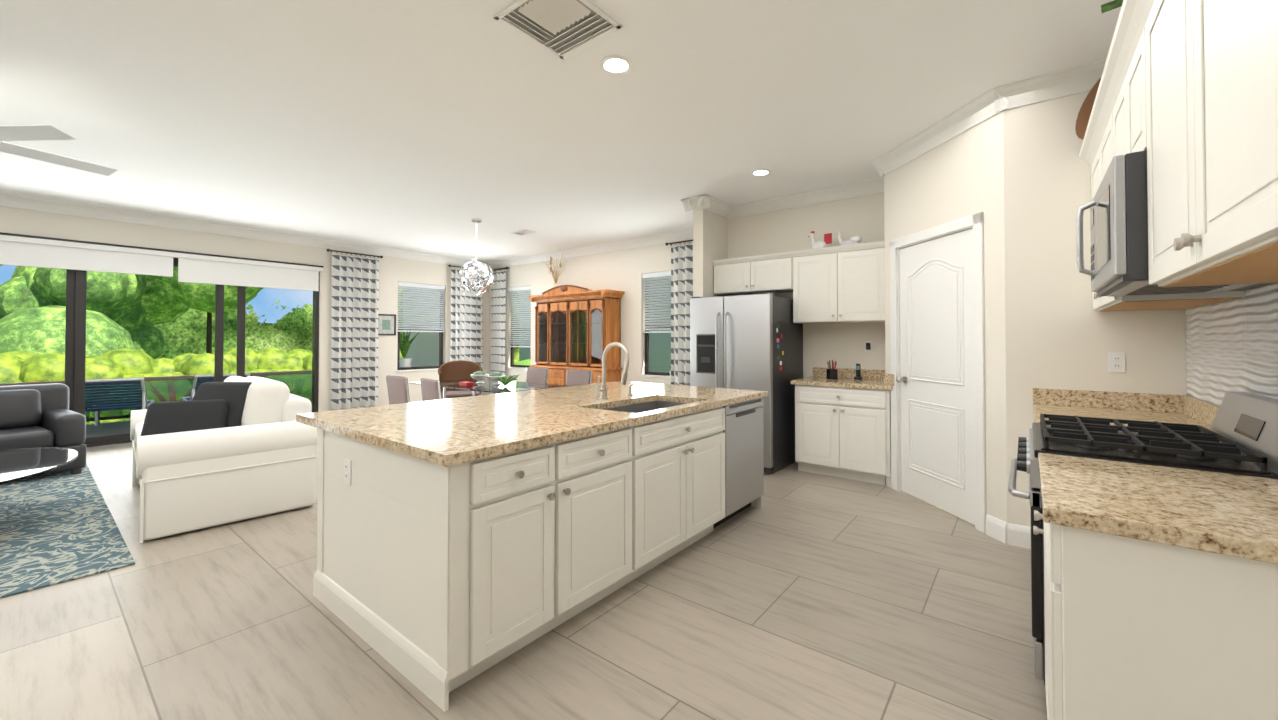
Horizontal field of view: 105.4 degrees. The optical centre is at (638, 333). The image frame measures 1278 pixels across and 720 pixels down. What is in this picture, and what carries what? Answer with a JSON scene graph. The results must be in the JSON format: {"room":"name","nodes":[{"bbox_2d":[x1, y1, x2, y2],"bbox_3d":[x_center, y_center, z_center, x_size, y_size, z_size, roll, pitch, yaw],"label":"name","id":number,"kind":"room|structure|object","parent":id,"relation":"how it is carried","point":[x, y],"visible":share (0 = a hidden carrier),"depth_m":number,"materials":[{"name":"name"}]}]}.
{"room":"dining room and kitchen","nodes":[
{"label":"dining room and kitchen","id":0,"kind":"room"},
{"bbox_2d":[0,206,488,411],"bbox_3d":[-6.472,-0.068,6.452,0.150,2.950,10.300,-1,-1,38],"label":"wall","id":1,"kind":"structure","parent":0,"point":[393,271],"depth_m":7.93,"materials":[{"name":"beige paint"}]},
{"bbox_2d":[65,258,318,446],"bbox_3d":[-7.032,0.173,5.744,0.100,2.450,5.700,-1,-1,38],"label":"sliding door frame","id":2,"kind":"structure","parent":1,"relation":"in","point":[75,330],"depth_m":6.00,"materials":[{"name":"brown metal"}]},
{"bbox_2d":[0,232,323,290],"bbox_3d":[-6.950,-0.915,5.680,0.066,0.415,5.780,-1,-1,38],"label":"roller blind","id":3,"kind":"object","parent":2,"relation":"attached to","point":[43,252],"visible":1,"depth_m":6.40,"materials":[{"name":"white fabric"}]},
{"bbox_2d":[327,249,382,410],"bbox_3d":[-4.825,0.016,8.284,0.130,2.789,0.885,-1,-1,38],"label":"curtain","id":4,"kind":"object","parent":1,"relation":"hanging from","point":[354,330],"visible":0.96,"depth_m":8.27,"materials":[{"name":"fabric"}]},
{"bbox_2d":[378,314,395,334],"bbox_3d":[-4.536,-0.153,8.746,0.025,0.380,0.340,-1,-1,38],"label":"framed art","id":5,"kind":"object","parent":1,"relation":"attached to","point":[386,324],"visible":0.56,"depth_m":8.75,"materials":[{"name":"grey metal"}]},
{"bbox_2d":[396,296,442,371],"bbox_3d":[-4.172,-0.116,9.325,0.160,1.660,0.980,-1,-1,38],"label":"window","id":6,"kind":"structure","parent":1,"relation":"in","point":[420,368],"depth_m":9.37,"materials":[{"name":"brown metal"}]},
{"bbox_2d":[398,282,444,331],"bbox_3d":[-4.160,-0.483,9.320,0.065,0.915,0.920,-1,-1,38],"label":"window blind","id":7,"kind":"object","parent":6,"relation":"attached to","point":[429,289],"visible":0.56,"depth_m":9.30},
{"bbox_2d":[404,287,439,366],"bbox_3d":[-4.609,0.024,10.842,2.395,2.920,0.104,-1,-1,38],"label":"window pane","id":8,"kind":"object","parent":6,"relation":"in","point":[423,350],"depth_m":10.97,"materials":[{"name":"green glass"}]},
{"bbox_2d":[448,264,482,394],"bbox_3d":[-3.513,0.038,9.936,0.130,2.789,0.825,-1,-1,38],"label":"curtain","id":9,"kind":"object","parent":1,"relation":"hanging from","point":[466,343],"visible":0.48,"depth_m":9.93,"materials":[{"name":"fabric"}]},
{"bbox_2d":[0,428,1046,719],"bbox_3d":[-2.616,1.398,3.369,10.100,0.060,10.700,-1,-1,38],"label":"floor","id":10,"kind":"structure","parent":0,"point":[806,596],"depth_m":2.19,"materials":[{"name":"tile"}]},
{"bbox_2d":[0,464,134,597],"bbox_3d":[-5.767,1.353,2.706,4.190,0.011,3.740,-1,-1,38],"label":"area rug","id":11,"kind":"object","parent":10,"relation":"on","point":[58,527],"visible":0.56,"depth_m":3.30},
{"bbox_2d":[0,447,77,484],"bbox_3d":[-4.625,1.147,3.422,0.880,0.417,1.493,1,-1,-44],"label":"glass coffee table","id":12,"kind":"object","parent":11,"relation":"on","point":[19,464],"visible":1,"depth_m":3.57,"materials":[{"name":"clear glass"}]},
{"bbox_2d":[0,383,85,474],"bbox_3d":[-6.072,0.947,4.614,0.920,0.846,0.980,0,-1,31],"label":"leather armchair","id":13,"kind":"object","parent":11,"relation":"on","point":[37,415],"visible":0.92,"depth_m":4.74,"materials":[{"name":"grey leather"}]},
{"bbox_2d":[130,376,317,543],"bbox_3d":[-3.596,0.869,4.173,2.000,0.989,1.020,-1,-1,43],"label":"sofa","id":14,"kind":"object","parent":10,"relation":"on","point":[230,449],"visible":1,"depth_m":3.54,"materials":[{"name":"white fabric"}]},
{"bbox_2d":[386,375,409,404],"bbox_3d":[-2.612,0.938,5.744,0.482,0.898,0.548,-1,-1,38],"label":"dining chair","id":15,"kind":"object","parent":10,"relation":"on","point":[398,389],"visible":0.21,"depth_m":5.51,"materials":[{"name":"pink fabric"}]},
{"bbox_2d":[420,378,441,400],"bbox_3d":[-2.012,0.932,5.268,0.548,0.898,0.482,1,-1,-44],"label":"dining chair","id":16,"kind":"object","parent":10,"relation":"on","point":[430,389],"visible":0.1,"depth_m":5.05,"materials":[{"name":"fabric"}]},
{"bbox_2d":[313,428,572,711],"bbox_3d":[-0.992,0.917,2.350,1.277,0.876,0.566,-1,-1,38],"label":"base cabinet","id":17,"kind":"object","parent":10,"relation":"on","point":[436,584],"depth_m":1.97,"materials":[{"name":"white paint"}]},
{"bbox_2d":[296,381,767,466],"bbox_3d":[-0.426,0.468,3.245,1.520,0.040,2.720,-1,-1,38],"label":"countertop","id":18,"kind":"structure","parent":17,"relation":"on","point":[449,432],"depth_m":2.54,"materials":[{"name":"stone"}]},
{"bbox_2d":[597,342,637,399],"bbox_3d":[-0.099,0.254,3.345,0.255,0.388,0.396,-1,-1,38],"label":"gooseneck faucet","id":19,"kind":"object","parent":18,"relation":"on","point":[603,390],"visible":1,"depth_m":3.29,"materials":[{"name":"silver metal"}]},
{"bbox_2d":[602,400,687,412],"bbox_3d":[0.054,0.584,3.124,0.464,0.190,0.824,-1,-1,38],"label":"undermount sink","id":20,"kind":"object","parent":18,"relation":"in","point":[644,407],"visible":0.08,"depth_m":3.46,"materials":[{"name":"silver metal"}]},
{"bbox_2d":[438,360,482,398],"bbox_3d":[-2.755,0.925,7.522,0.657,0.988,0.620,0,-1,-22],"label":"wicker chair","id":21,"kind":"object","parent":10,"relation":"on","point":[459,369],"visible":0.4,"depth_m":7.71,"materials":[{"name":"wicker"}]},
{"bbox_2d":[410,378,565,398],"bbox_3d":[-1.946,1.026,6.227,2.000,0.752,1.000,-1,-1,38],"label":"glass dining table","id":22,"kind":"object","parent":10,"relation":"on","point":[489,387],"visible":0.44,"depth_m":6.04,"materials":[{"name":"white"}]},
{"bbox_2d":[459,381,473,386],"bbox_3d":[-2.106,0.620,5.951,0.160,0.050,0.100,-1,-1,38],"label":"box","id":23,"kind":"object","parent":22,"relation":"on","point":[466,384],"visible":1,"depth_m":5.90,"materials":[{"name":"red"}]},
{"bbox_2d":[470,371,488,382],"bbox_3d":[-2.075,0.571,6.361,0.250,0.160,0.250,-1,-1,38],"label":"bowl","id":24,"kind":"object","parent":22,"relation":"on","point":[479,376],"visible":0.96,"depth_m":6.30,"materials":[{"name":"white ceramic"}]},
{"bbox_2d":[486,372,505,384],"bbox_3d":[-1.801,0.569,6.143,0.250,0.160,0.250,-1,-1,38],"label":"bowl","id":25,"kind":"object","parent":22,"relation":"on","point":[493,375],"visible":0.96,"depth_m":6.09,"materials":[{"name":"white ceramic"}]},
{"bbox_2d":[493,374,519,385],"bbox_3d":[-1.593,0.574,5.942,0.313,0.138,0.311,-1,-1,38],"label":"potted plant","id":26,"kind":"object","parent":22,"relation":"on","point":[505,381],"visible":0.98,"depth_m":5.92,"materials":[{"name":"green plant"}]},
{"bbox_2d":[526,367,548,383],"bbox_3d":[-1.649,0.954,7.004,0.482,0.898,0.548,-1,-1,38],"label":"dining chair","id":27,"kind":"object","parent":10,"relation":"on","point":[536,375],"visible":0.25,"depth_m":7.16,"materials":[{"name":"grey fabric"}]},
{"bbox_2d":[530,365,552,383],"bbox_3d":[-1.639,1.026,8.873,0.450,0.816,0.465,-1,-1,38],"label":"base cabinet","id":28,"kind":"object","parent":10,"relation":"on","point":[537,366],"depth_m":8.66,"materials":[{"name":"brown wood"}]},
{"bbox_2d":[549,365,584,384],"bbox_3d":[-1.294,1.023,8.600,0.430,0.816,0.465,-1,-1,38],"label":"base cabinet","id":29,"kind":"object","parent":10,"relation":"on","point":[557,374],"depth_m":8.39,"materials":[{"name":"brown wood"}]},
{"bbox_2d":[565,369,580,384],"bbox_3d":[-0.958,1.019,8.332,0.430,0.816,0.465,-1,-1,38],"label":"base cabinet","id":30,"kind":"object","parent":10,"relation":"on","point":[565,369],"depth_m":8.28,"materials":[{"name":"brown wood"}]},
{"bbox_2d":[566,369,591,385],"bbox_3d":[-0.968,0.947,6.463,0.482,0.898,0.548,-1,-1,38],"label":"dining chair","id":31,"kind":"object","parent":10,"relation":"on","point":[578,377],"visible":0.15,"depth_m":6.63,"materials":[{"name":"grey fabric"}]},
{"bbox_2d":[581,369,620,383],"bbox_3d":[-0.613,1.016,8.059,0.450,0.816,0.465,-1,-1,38],"label":"base cabinet","id":32,"kind":"object","parent":10,"relation":"on","point":[612,375],"depth_m":7.88,"materials":[{"name":"brown wood"}]},
{"bbox_2d":[546,254,566,287],"bbox_3d":[-1.492,-1.053,8.839,0.576,0.740,0.326,-1,-1,38],"label":"vase","id":33,"kind":"object","parent":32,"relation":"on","point":[555,278],"visible":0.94,"depth_m":8.83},
{"bbox_2d":[573,423,644,615],"bbox_3d":[-0.693,0.922,2.726,1.277,0.876,0.676,-1,-1,38],"label":"base cabinet","id":34,"kind":"object","parent":10,"relation":"on","point":[609,466],"depth_m":2.39,"materials":[{"name":"white paint"}]},
{"bbox_2d":[607,400,724,571],"bbox_3d":[-0.239,0.929,3.298,1.277,0.876,1.066,-1,-1,38],"label":"base cabinet","id":35,"kind":"object","parent":10,"relation":"on","point":[685,454],"depth_m":2.91,"materials":[{"name":"white paint"}]},
{"bbox_2d":[713,398,763,527],"bbox_3d":[0.535,0.931,3.758,0.638,0.860,0.609,-1,-1,38],"label":"dishwasher","id":36,"kind":"object","parent":35,"relation":"in","point":[743,431],"visible":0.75,"depth_m":3.53,"materials":[{"name":"grey metal"}]},
{"bbox_2d":[690,292,802,473],"bbox_3d":[1.174,0.493,5.339,0.920,1.775,0.972,-1,-1,38],"label":"refrigerator","id":37,"kind":"object","parent":10,"relation":"on","point":[751,342],"visible":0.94,"depth_m":4.97,"materials":[{"name":"grey metal"}]},
{"bbox_2d":[795,384,890,484],"bbox_3d":[2.077,0.949,4.830,0.860,0.875,0.676,-1,-1,38],"label":"base cabinet","id":38,"kind":"object","parent":10,"relation":"on","point":[842,432],"visible":1,"depth_m":4.57,"materials":[{"name":"white paint"}]},
{"bbox_2d":[791,367,894,389],"bbox_3d":[2.090,0.438,4.830,0.948,0.140,0.671,-1,-1,38],"label":"countertop","id":39,"kind":"structure","parent":38,"relation":"on","point":[876,379],"depth_m":4.83,"materials":[{"name":"stone"}]},
{"bbox_2d":[826,360,837,378],"bbox_3d":[1.998,0.375,5.044,0.108,0.191,0.110,-1,-1,38],"label":"caddy","id":40,"kind":"object","parent":39,"relation":"on","point":[832,373],"visible":1,"depth_m":5.01,"materials":[{"name":"black ceramic"}]},
{"bbox_2d":[854,364,862,379],"bbox_3d":[2.223,0.389,4.941,0.070,0.160,0.070,-1,-1,38],"label":"desk phone","id":41,"kind":"object","parent":39,"relation":"on","point":[858,376],"visible":1,"depth_m":4.93,"materials":[{"name":"black plastic"}]},
{"bbox_2d":[1008,391,1277,684],"bbox_3d":[1.897,0.785,1.875,0.745,1.103,0.756,-1,-1,38],"label":"gas range","id":42,"kind":"object","parent":10,"relation":"on","point":[1240,437],"visible":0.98,"depth_m":1.75,"materials":[{"name":"grey metal"}]},
{"bbox_2d":[1033,510,1277,719],"bbox_3d":[2.002,0.912,1.940,0.677,0.875,2.396,-1,-1,38],"label":"base cabinet","id":43,"kind":"object","parent":10,"relation":"on","point":[1136,629],"visible":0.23,"depth_m":1.09,"materials":[{"name":"white paint"}]},
{"bbox_2d":[1033,388,1277,563],"bbox_3d":[1.999,0.401,1.931,0.662,0.140,2.426,-1,-1,38],"label":"countertop","id":44,"kind":"structure","parent":43,"relation":"on","point":[1234,515],"depth_m":1.28,"materials":[{"name":"stone"}]},
{"bbox_2d":[0,0,1121,262],"bbox_3d":[-2.616,-1.632,3.409,10.100,0.100,10.700,-1,-1,38],"label":"ceiling","id":45,"kind":"structure","parent":0,"point":[428,126],"depth_m":3.36,"materials":[{"name":"white paint"}]},
{"bbox_2d":[0,125,117,175],"bbox_3d":[-4.318,-1.333,3.065,1.376,0.504,1.447,-1,-1,38],"label":"ceiling fan","id":46,"kind":"object","parent":45,"relation":"hanging from","point":[28,132],"visible":1,"depth_m":3.23,"materials":[{"name":"white paint"}]},
{"bbox_2d":[458,218,493,294],"bbox_3d":[-2.188,-1.025,6.587,0.474,1.030,0.491,-1,-1,38],"label":"pendant chandelier","id":47,"kind":"object","parent":45,"relation":"hanging from","point":[477,279],"visible":1,"depth_m":6.50,"materials":[{"name":"silver metal"}]},
{"bbox_2d":[511,230,535,234],"bbox_3d":[-1.755,-1.520,7.385,0.360,0.019,0.200,-1,-1,38],"label":"ceiling vent","id":48,"kind":"object","parent":45,"relation":"in","point":[523,232],"visible":1,"depth_m":7.35,"materials":[{"name":"white metal"}]},
{"bbox_2d":[493,0,621,58],"bbox_3d":[-0.410,-1.584,2.486,0.460,0.019,0.460,-1,-1,38],"label":"ceiling vent","id":49,"kind":"object","parent":45,"relation":"in","point":[561,29],"visible":1,"depth_m":2.49,"materials":[{"name":"white metal"}]},
{"bbox_2d":[600,55,631,73],"bbox_3d":[-0.135,-1.583,2.881,0.190,0.009,0.190,-1,-1,38],"label":"recessed light","id":50,"kind":"object","parent":45,"relation":"in","point":[615,64],"visible":1,"depth_m":2.87,"materials":[{"name":"white paint"}]},
{"bbox_2d":[751,169,770,175],"bbox_3d":[1.183,-1.560,4.733,0.190,0.009,0.190,-1,-1,38],"label":"recessed light","id":51,"kind":"object","parent":45,"relation":"in","point":[760,172],"visible":1,"depth_m":4.72,"materials":[{"name":"white paint"}]},
{"bbox_2d":[489,239,692,393],"bbox_3d":[-0.881,-0.039,8.683,6.130,2.950,0.150,-1,-1,38],"label":"wall","id":52,"kind":"structure","parent":0,"point":[625,270],"depth_m":8.22,"materials":[{"name":"beige paint"}]},
{"bbox_2d":[489,267,508,393],"bbox_3d":[-2.913,0.040,10.104,0.605,2.789,0.130,-1,-1,38],"label":"curtain","id":53,"kind":"object","parent":52,"relation":"hanging from","point":[498,296],"visible":0.85,"depth_m":10.09,"materials":[{"name":"fabric"}]},
{"bbox_2d":[506,314,530,369],"bbox_3d":[-2.386,-0.109,9.861,0.790,1.660,0.160,-1,-1,38],"label":"window","id":54,"kind":"structure","parent":52,"relation":"in","point":[513,366],"depth_m":10.05,"materials":[{"name":"brown metal"}]},
{"bbox_2d":[508,286,530,346],"bbox_3d":[-2.396,-0.327,9.851,0.730,1.215,0.065,-1,-1,38],"label":"window blind","id":55,"kind":"object","parent":54,"relation":"attached to","point":[520,319],"visible":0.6,"depth_m":9.85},
{"bbox_2d":[640,278,670,377],"bbox_3d":[0.350,-0.137,7.687,0.740,1.660,0.160,-1,-1,38],"label":"window","id":56,"kind":"structure","parent":52,"relation":"in","point":[656,374],"depth_m":7.87,"materials":[{"name":"brown metal"}]},
{"bbox_2d":[643,271,670,332],"bbox_3d":[0.341,-0.484,7.679,0.680,0.955,0.065,-1,-1,38],"label":"window blind","id":57,"kind":"object","parent":56,"relation":"attached to","point":[656,275],"visible":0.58,"depth_m":7.71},
{"bbox_2d":[665,239,692,385],"bbox_3d":[0.752,0.002,7.194,0.865,2.789,0.130,-1,-1,38],"label":"curtain","id":58,"kind":"object","parent":52,"relation":"hanging from","point":[681,275],"visible":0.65,"depth_m":7.29,"materials":[{"name":"fabric"}]},
{"bbox_2d":[693,209,727,296],"bbox_3d":[1.103,-0.072,6.150,0.130,2.950,1.350,-1,-1,38],"label":"wall","id":59,"kind":"structure","parent":0,"point":[710,237],"depth_m":5.67,"materials":[{"name":"beige paint"}]},
{"bbox_2d":[728,192,884,377],"bbox_3d":[1.894,-0.080,5.522,1.890,2.950,0.150,-1,-1,38],"label":"wall","id":60,"kind":"structure","parent":0,"point":[842,345],"depth_m":5.32,"materials":[{"name":"paint"}]},
{"bbox_2d":[712,251,791,295],"bbox_3d":[1.365,-0.661,5.607,0.956,0.393,0.378,-1,-1,38],"label":"upper cabinet","id":61,"kind":"object","parent":60,"relation":"attached to","point":[772,273],"depth_m":5.44,"materials":[{"name":"white paint"}]},
{"bbox_2d":[792,241,884,323],"bbox_3d":[2.101,-0.488,5.020,0.920,0.754,0.378,-1,-1,38],"label":"upper cabinet","id":62,"kind":"object","parent":60,"relation":"attached to","point":[841,284],"depth_m":4.86,"materials":[{"name":"white paint"}]},
{"bbox_2d":[808,231,831,248],"bbox_3d":[1.921,-0.978,5.186,0.255,0.235,0.096,-1,-1,38],"label":"rooster","id":63,"kind":"object","parent":62,"relation":"on","point":[822,243],"visible":0.73,"depth_m":5.15,"materials":[{"name":"white ceramic"}]},
{"bbox_2d":[836,232,861,245],"bbox_3d":[2.154,-0.962,5.001,0.242,0.196,0.108,-1,-1,38],"label":"swan","id":64,"kind":"object","parent":62,"relation":"on","point":[855,239],"visible":0.83,"depth_m":4.95,"materials":[{"name":"white ceramic"}]},
{"bbox_2d":[865,341,871,351],"bbox_3d":[2.365,0.139,5.026,0.072,0.116,0.034,-1,-1,38],"label":"outlet","id":65,"kind":"object","parent":60,"relation":"attached to","point":[868,346],"visible":1,"depth_m":5.02,"materials":[{"name":"white plastic"}]},
{"bbox_2d":[884,111,1006,521],"bbox_3d":[2.378,-0.102,3.819,0.120,2.950,1.273,0,-1,-7],"label":"wall","id":66,"kind":"structure","parent":0,"point":[958,177],"depth_m":3.36,"materials":[{"name":"paint"}]},
{"bbox_2d":[896,229,974,524],"bbox_3d":[2.307,0.310,3.833,0.117,2.102,0.842,0,-1,-7],"label":"pantry door","id":67,"kind":"structure","parent":66,"relation":"in","point":[935,378],"depth_m":3.79,"materials":[{"name":"white paint"}]},
{"bbox_2d":[890,212,985,532],"bbox_3d":[2.364,0.271,3.847,0.136,2.205,1.010,0,-1,-7],"label":"door frame","id":68,"kind":"structure","parent":66,"relation":"attached to","point":[974,222],"depth_m":3.42,"materials":[{"name":"white paint"}]},
{"bbox_2d":[1003,91,1186,526],"bbox_3d":[2.750,-0.112,2.990,0.800,2.950,0.150,-1,-1,38],"label":"wall","id":69,"kind":"structure","parent":0,"point":[1060,333],"depth_m":3.03,"materials":[{"name":"paint"}]},
{"bbox_2d":[0,58,1106,269],"bbox_3d":[-2.616,-1.520,3.407,9.700,0.125,10.300,-1,-1,38],"label":"crown molding","id":70,"kind":"structure","parent":69,"relation":"attached to","point":[994,101],"depth_m":5.54,"materials":[{"name":"white paint"}]},
{"bbox_2d":[886,477,1029,548],"bbox_3d":[-2.616,1.300,3.371,9.700,0.135,10.300,-1,-1,38],"label":"baseboard","id":71,"kind":"structure","parent":69,"relation":"attached to","point":[1008,533],"depth_m":3.16,"materials":[{"name":"white paint"}]},
{"bbox_2d":[1108,352,1125,372],"bbox_3d":[2.794,0.171,2.849,0.072,0.116,0.010,-1,-1,38],"label":"outlet","id":72,"kind":"object","parent":69,"relation":"attached to","point":[1116,362],"visible":1,"depth_m":2.85,"materials":[{"name":"white plastic"}]},
{"bbox_2d":[1188,283,1277,405],"bbox_3d":[0.604,-0.157,-0.476,0.150,2.950,8.250,-1,-1,38],"label":"wall","id":73,"kind":"structure","parent":0,"point":[1274,284],"depth_m":2.00,"materials":[{"name":"paint"}]},
{"bbox_2d":[1107,0,1138,168],"bbox_3d":[2.045,-0.849,1.778,0.379,0.491,0.766,-1,-1,38],"label":"upper cabinet","id":74,"kind":"object","parent":73,"relation":"attached to","point":[1123,90],"depth_m":1.88,"materials":[{"name":"white paint"}]},
{"bbox_2d":[1076,150,1277,296],"bbox_3d":[1.988,-0.382,1.818,0.509,0.431,0.754,-1,-1,38],"label":"microwave","id":75,"kind":"object","parent":74,"relation":"attached to","point":[1118,205],"visible":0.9,"depth_m":1.65,"materials":[{"name":"grey metal"}]},
{"bbox_2d":[1087,96,1245,310],"bbox_3d":[2.574,-0.612,2.440,0.379,0.946,0.934,-1,-1,38],"label":"upper cabinet","id":76,"kind":"object","parent":73,"relation":"attached to","point":[1097,154],"depth_m":2.39,"materials":[{"name":"white paint"}]},
{"bbox_2d":[1075,78,1100,139],"bbox_3d":[2.609,-1.300,2.725,0.236,0.396,0.362,-1,-1,38],"label":"basket","id":77,"kind":"object","parent":76,"relation":"on","point":[1083,117],"visible":0.27,"depth_m":2.88,"materials":[{"name":"brown wicker"}]},
{"bbox_2d":[1139,0,1277,286],"bbox_3d":[1.450,-0.631,1.026,0.379,0.946,1.147,-1,-1,38],"label":"upper cabinet","id":78,"kind":"object","parent":73,"relation":"attached to","point":[1186,98],"depth_m":1.09,"materials":[{"name":"white paint"}]},
{"bbox_2d":[1101,0,1122,12],"bbox_3d":[1.511,-1.259,1.313,0.350,0.318,1.342,-1,-1,38],"label":"potted plant","id":79,"kind":"object","parent":78,"relation":"on","point":[1111,5],"visible":0.17,"depth_m":1.71,"materials":[{"name":"green plant"}]},
{"bbox_2d":[1186,285,1277,405],"bbox_3d":[2.126,0.118,1.565,0.003,0.577,2.845,-1,-1,38],"label":"tile backsplash","id":80,"kind":"structure","parent":73,"relation":"attached to","point":[1231,345],"depth_m":2.06,"materials":[{"name":"white tile"}]},
{"label":"outside","id":81,"kind":"structure","parent":0,"visible":0},
{"bbox_2d":[0,265,312,324],"bbox_3d":[-31.443,-17.355,25.039,0.001,42.000,180.000,-1,-1,38],"label":"sky","id":82,"kind":"structure","parent":81,"point":[263,301],"depth_m":33.11,"materials":[{"name":"blue"}]},
{"bbox_2d":[154,301,518,358],"bbox_3d":[-28.729,-6.284,22.741,14.057,19.000,140.000,-1,-1,38],"label":"trees","id":83,"kind":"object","parent":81,"point":[185,333],"depth_m":23.58,"materials":[{"name":"green plant"}]},
{"bbox_3d":[-22.829,3.130,17.934,82.000,0.050,100.000,-1,-1,38],"label":"lawn","id":84,"kind":"structure","parent":81,"visible":0},
{"bbox_2d":[12,375,173,423],"bbox_3d":[-10.047,1.834,7.767,1.588,2.284,17.041,-1,-1,38],"label":"garden plants","id":85,"kind":"object","parent":84,"relation":"on","point":[126,419],"visible":0.02,"depth_m":8.72,"materials":[{"name":"green plant"}]},
{"bbox_2d":[86,421,129,437],"bbox_3d":[-8.598,2.185,5.876,2.500,1.530,12.800,-1,-1,38],"label":"floor","id":86,"kind":"structure","parent":84,"relation":"on","point":[109,428],"depth_m":7.28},
{"bbox_2d":[85,378,153,425],"bbox_3d":[-7.719,1.032,7.222,0.656,0.826,1.886,1,-1,-42],"label":"lounge chair","id":87,"kind":"object","parent":86,"relation":"on","point":[111,387],"visible":0.73,"depth_m":6.82,"materials":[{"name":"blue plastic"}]},
{"bbox_2d":[181,374,213,400],"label":"lounge chair","id":88,"kind":"object","parent":86,"relation":"on","point":[196,384],"depth_m":7.43,"materials":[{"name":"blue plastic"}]},
{"bbox_2d":[0,293,403,423],"bbox_3d":[-9.515,-0.030,6.681,0.070,2.920,12.725,-1,-1,38],"label":"railing","id":89,"kind":"object","parent":86,"relation":"on","point":[299,383],"depth_m":8.45,"materials":[{"name":"brown metal"}]},
{"bbox_2d":[223,373,235,381],"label":"lounge chair","id":90,"kind":"object","parent":86,"relation":"on","point":[225,376],"depth_m":7.55,"materials":[{"name":"white plastic"}]},
{"bbox_3d":[-4.653,1.110,9.653,0.500,0.720,1.000,-1,-1,38],"label":"plant stand","id":91,"kind":"object","parent":86,"relation":"on","visible":0},
{"bbox_2d":[399,330,418,366],"bbox_3d":[-4.643,0.283,9.655,0.579,0.930,0.604,-1,-1,38],"label":"potted plant","id":92,"kind":"object","parent":91,"relation":"on","point":[405,343],"visible":0.67,"depth_m":9.58,"materials":[{"name":"green plant"}]},
{"bbox_2d":[0,347,518,423],"bbox_3d":[-12.821,1.596,9.825,2.184,2.810,60.280,-1,-1,38],"label":"hedge","id":93,"kind":"object","parent":84,"relation":"on","point":[18,366],"visible":0.1,"depth_m":11.10,"materials":[{"name":"green plant"}]},
{"bbox_2d":[0,264,518,358],"bbox_3d":[-17.978,-1.933,13.952,8.418,9.973,78.851,-1,-1,38],"label":"trees","id":94,"kind":"object","parent":84,"relation":"on","point":[124,310],"depth_m":14.70,"materials":[{"name":"green plant"}]},
{"bbox_2d":[514,359,530,364],"bbox_3d":[1.395,1.914,9.347,12.807,2.622,2.740,-1,-1,38],"label":"shrubs","id":95,"kind":"object","parent":84,"relation":"on","point":[526,362],"depth_m":12.22,"materials":[{"name":"green plant"}]},
{"bbox_2d":[519,276,670,371],"bbox_3d":[3.651,-0.008,11.118,21.000,6.050,1.000,-1,-1,38],"label":"neighbor house","id":96,"kind":"structure","parent":84,"relation":"on","point":[659,352],"depth_m":13.49,"materials":[{"name":"paint"}]}
]}

